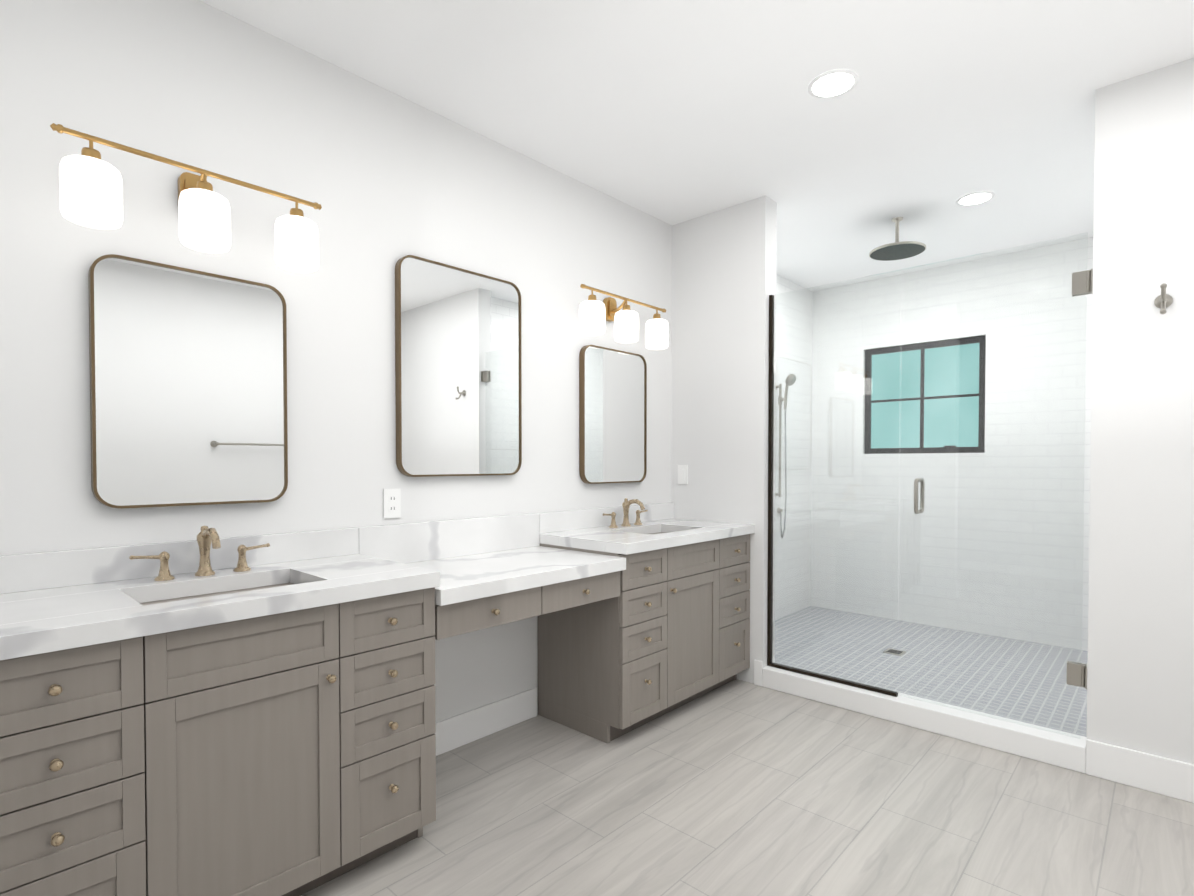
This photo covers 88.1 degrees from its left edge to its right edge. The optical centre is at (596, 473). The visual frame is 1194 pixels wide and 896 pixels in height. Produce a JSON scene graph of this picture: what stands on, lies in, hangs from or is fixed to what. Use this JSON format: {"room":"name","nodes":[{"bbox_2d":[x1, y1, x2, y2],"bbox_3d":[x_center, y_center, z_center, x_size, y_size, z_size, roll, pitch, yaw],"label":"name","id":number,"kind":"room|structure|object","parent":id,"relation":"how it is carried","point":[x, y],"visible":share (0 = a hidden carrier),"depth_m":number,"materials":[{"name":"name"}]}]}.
{"room":"bathroom","nodes":[
{"label":"bathroom","id":0,"kind":"room"},
{"bbox_2d":[0,0,671,721],"bbox_3d":[-0.546,-0.163,2.853,0.120,2.720,7.140,1,1,43],"label":"wall","id":1,"kind":"structure","parent":0,"point":[386,178],"depth_m":2.22,"materials":[{"name":"paint"}]},
{"bbox_2d":[50,123,321,272],"bbox_3d":[-1.210,-0.810,1.889,0.200,0.256,0.704,1,1,43],"label":"sconce","id":2,"kind":"object","parent":1,"relation":"attached to","point":[90,188],"visible":1,"depth_m":1.81,"materials":[{"name":"white glass"}]},
{"bbox_2d":[88,254,287,508],"bbox_3d":[-1.268,-0.270,1.959,0.032,0.739,0.530,1,1,43],"label":"mirror","id":3,"kind":"object","parent":1,"relation":"attached to","point":[188,387],"visible":1,"depth_m":1.92,"materials":[{"name":"gold metal"}]},
{"bbox_2d":[383,489,400,517],"bbox_3d":[-0.819,0.119,2.467,0.008,0.116,0.072,1,1,43],"label":"electrical outlet plate","id":4,"kind":"object","parent":1,"relation":"attached to","point":[391,503],"visible":1,"depth_m":2.46,"materials":[{"name":"white plastic"}]},
{"bbox_2d":[395,255,521,476],"bbox_3d":[-0.583,-0.438,2.694,0.032,0.895,0.630,1,1,43],"label":"mirror","id":5,"kind":"object","parent":1,"relation":"attached to","point":[458,383],"visible":0.98,"depth_m":2.65,"materials":[{"name":"gold metal"}]},
{"bbox_2d":[357,513,625,639],"bbox_3d":[-0.397,0.367,2.506,0.576,0.328,0.919,1,1,43],"label":"makeup desk","id":6,"kind":"object","parent":1,"relation":"attached to","point":[497,570],"visible":0.85,"depth_m":2.46,"materials":[{"name":"stone"}]},
{"bbox_2d":[579,345,646,483],"bbox_3d":[0.099,-0.317,3.429,0.032,0.737,0.530,1,1,43],"label":"mirror","id":7,"kind":"object","parent":1,"relation":"attached to","point":[612,415],"visible":1,"depth_m":3.40,"materials":[{"name":"gold metal"}]},
{"bbox_2d":[579,284,668,349],"bbox_3d":[0.134,-0.836,3.335,0.200,0.256,0.704,1,1,43],"label":"sconce","id":8,"kind":"object","parent":1,"relation":"attached to","point":[595,315],"visible":1,"depth_m":3.26,"materials":[{"name":"white glass"}]},
{"bbox_2d":[775,274,812,619],"bbox_3d":[1.205,-0.197,4.640,0.012,2.715,1.922,1,1,43],"label":"tiled wall","id":9,"kind":"structure","parent":1,"relation":"attached to","point":[783,285],"depth_m":5.08,"materials":[{"name":"white tile"}]},
{"bbox_2d":[775,374,795,537],"bbox_3d":[1.309,-0.122,4.614,0.175,1.269,0.624,1,1,43],"label":"shower rail","id":10,"kind":"object","parent":9,"relation":"attached to","point":[785,396],"depth_m":4.77,"materials":[{"name":"silver metal"}]},
{"bbox_2d":[199,0,1193,291],"bbox_3d":[0.754,-1.552,1.620,3.670,0.100,7.140,1,1,43],"label":"ceiling","id":11,"kind":"structure","parent":0,"point":[671,112],"depth_m":2.47,"materials":[{"name":"paint"}]},
{"bbox_2d":[808,69,857,98],"bbox_3d":[0.917,-1.512,2.398,0.184,0.005,0.184,1,1,43],"label":"recessed light","id":12,"kind":"object","parent":11,"relation":"in","point":[832,83],"visible":1,"depth_m":2.39,"materials":[{"name":"paint"}]},
{"bbox_2d":[869,217,925,260],"bbox_3d":[1.813,-1.436,3.724,0.312,0.202,0.312,1,1,43],"label":"shower head","id":13,"kind":"object","parent":11,"relation":"hanging from","point":[897,250],"visible":1,"depth_m":3.71},
{"bbox_2d":[956,191,994,205],"bbox_3d":[2.107,-1.530,3.436,0.184,0.005,0.184,1,1,43],"label":"recessed light","id":14,"kind":"object","parent":11,"relation":"in","point":[974,198],"visible":1,"depth_m":3.43,"materials":[{"name":"paint"}]},
{"bbox_2d":[671,195,775,683],"bbox_3d":[0.737,-0.177,3.681,0.633,2.720,0.120,1,1,43],"label":"wall","id":15,"kind":"structure","parent":0,"point":[723,274],"depth_m":3.57,"materials":[{"name":"paint"}]},
{"bbox_2d":[678,465,687,483],"bbox_3d":[0.527,0.006,3.790,0.072,0.116,0.008,1,1,43],"label":"switch plate","id":16,"kind":"object","parent":15,"relation":"attached to","point":[682,474],"visible":1,"depth_m":3.79,"materials":[{"name":"white plastic"}]},
{"bbox_2d":[773,203,776,662],"bbox_3d":[1.361,-0.171,3.192,2.188,2.715,0.012,1,1,43],"label":"tiled wall","id":17,"kind":"structure","parent":15,"relation":"attached to","point":[775,425],"depth_m":3.51,"materials":[{"name":"white tile"}]},
{"bbox_2d":[301,606,1193,895],"bbox_3d":[0.754,1.245,1.669,3.670,0.065,7.140,1,1,43],"label":"floor","id":18,"kind":"structure","parent":0,"point":[736,787],"depth_m":2.24,"materials":[{"name":"tile"}]},
{"bbox_2d":[0,525,439,895],"bbox_3d":[-1.081,0.690,1.774,0.580,1.053,1.091,1,1,43],"label":"bathroom vanity","id":19,"kind":"object","parent":18,"relation":"on","point":[209,712],"visible":1,"depth_m":1.59,"materials":[{"name":"paint"}]},
{"bbox_2d":[0,527,439,660],"bbox_3d":[-1.083,0.290,1.768,0.575,0.148,1.091,1,1,43],"label":"countertop","id":20,"kind":"structure","parent":19,"relation":"on","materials":[{"name":"stone"}]},
{"bbox_2d":[129,525,269,580],"bbox_3d":[-1.178,0.238,1.876,0.157,0.153,0.379,1,1,43],"label":"faucet","id":21,"kind":"object","parent":20,"relation":"on","point":[207,536],"depth_m":1.90,"materials":[{"name":"gold metal"}]},
{"bbox_2d":[434,687,536,755],"bbox_3d":[-0.605,1.130,2.713,0.014,0.140,0.899,1,1,43],"label":"baseboard","id":22,"kind":"structure","parent":18,"relation":"on","point":[464,728],"depth_m":2.80,"materials":[{"name":"paint"}]},
{"bbox_2d":[538,498,754,743],"bbox_3d":[0.298,0.664,3.257,0.580,1.053,1.118,1,1,43],"label":"bathroom vanity","id":23,"kind":"object","parent":18,"relation":"on","point":[667,630],"visible":1,"depth_m":2.95,"materials":[{"name":"paint"}]},
{"bbox_2d":[540,502,754,554],"bbox_3d":[0.296,0.264,3.252,0.575,0.148,1.118,1,1,43],"label":"countertop","id":24,"kind":"structure","parent":23,"relation":"on","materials":[{"name":"stone"}]},
{"bbox_2d":[602,498,647,527],"bbox_3d":[0.198,0.212,3.356,0.157,0.153,0.379,1,1,43],"label":"faucet","id":25,"kind":"object","parent":24,"relation":"on","point":[626,504],"depth_m":3.37,"materials":[{"name":"gold metal"}]},
{"bbox_2d":[883,648,905,655],"bbox_3d":[1.952,1.169,4.043,0.110,0.004,0.110,1,1,43],"label":"shower drain","id":26,"kind":"object","parent":18,"relation":"on","point":[894,652],"depth_m":4.03,"materials":[{"name":"silver metal"}]},
{"bbox_2d":[864,335,984,436],"bbox_3d":[2.741,-0.193,4.598,2.320,2.720,0.108,1,1,43],"label":"wall","id":27,"kind":"structure","parent":0,"point":[864,378],"depth_m":5.04,"materials":[{"name":"tile"}]},
{"bbox_2d":[864,335,985,453],"bbox_3d":[2.517,-0.582,4.773,0.855,0.850,0.057,1,1,43],"label":"shower window","id":28,"kind":"structure","parent":27,"relation":"in","point":[880,376],"depth_m":4.75,"materials":[{"name":"black"}]},
{"bbox_2d":[811,237,1092,650],"bbox_3d":[2.680,-0.196,4.612,2.188,2.715,0.070,1,1,43],"label":"tiled wall","id":29,"kind":"structure","parent":27,"relation":"attached to","point":[1083,574],"depth_m":4.49,"materials":[{"name":"white tile"}]},
{"bbox_2d":[1086,58,1193,763],"bbox_3d":[2.557,-0.148,1.990,1.500,2.720,0.120,1,1,43],"label":"wall","id":30,"kind":"structure","parent":0,"point":[1140,679],"depth_m":2.35,"materials":[{"name":"paint"}]},
{"bbox_2d":[762,666,1085,772],"bbox_3d":[1.484,1.142,3.002,1.417,0.105,0.132,1,1,43],"label":"shower curb","id":31,"kind":"structure","parent":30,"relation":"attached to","point":[1057,748],"depth_m":2.83,"materials":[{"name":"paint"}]},
{"bbox_2d":[767,270,900,696],"bbox_3d":[1.218,0.048,3.231,0.684,2.074,0.026,1,1,43],"label":"glass","id":32,"kind":"object","parent":31,"relation":"on","point":[771,464],"visible":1,"depth_m":3.25,"materials":[{"name":"clear glass"}]},
{"bbox_2d":[898,233,1087,738],"bbox_3d":[1.730,0.052,2.755,0.704,2.067,0.010,1,1,43],"label":"shower glass door","id":33,"kind":"structure","parent":30,"relation":"attached to","point":[1025,601],"depth_m":2.73,"materials":[{"name":"clear glass"}]},
{"bbox_2d":[914,269,1092,688],"bbox_3d":[1.765,0.022,2.722,0.648,1.691,0.117,1,1,43],"label":"hardware piece","id":34,"kind":"object","parent":33,"relation":"attached to","point":[1082,282],"visible":0.85,"depth_m":2.52,"materials":[{"name":"silver metal"}]},
{"bbox_2d":[1086,739,1193,802],"bbox_3d":[2.451,1.142,2.017,1.340,0.140,0.017,1,1,43],"label":"baseboard","id":35,"kind":"structure","parent":30,"relation":"attached to","point":[1173,778],"depth_m":2.36,"materials":[{"name":"paint"}]},
{"bbox_2d":[1154,283,1172,313],"bbox_3d":[2.087,-0.638,2.273,0.052,0.115,0.088,1,1,43],"label":"robe hook","id":36,"kind":"object","parent":30,"relation":"attached to","point":[1163,301],"visible":1,"depth_m":2.27,"materials":[{"name":"silver metal"}]}
]}

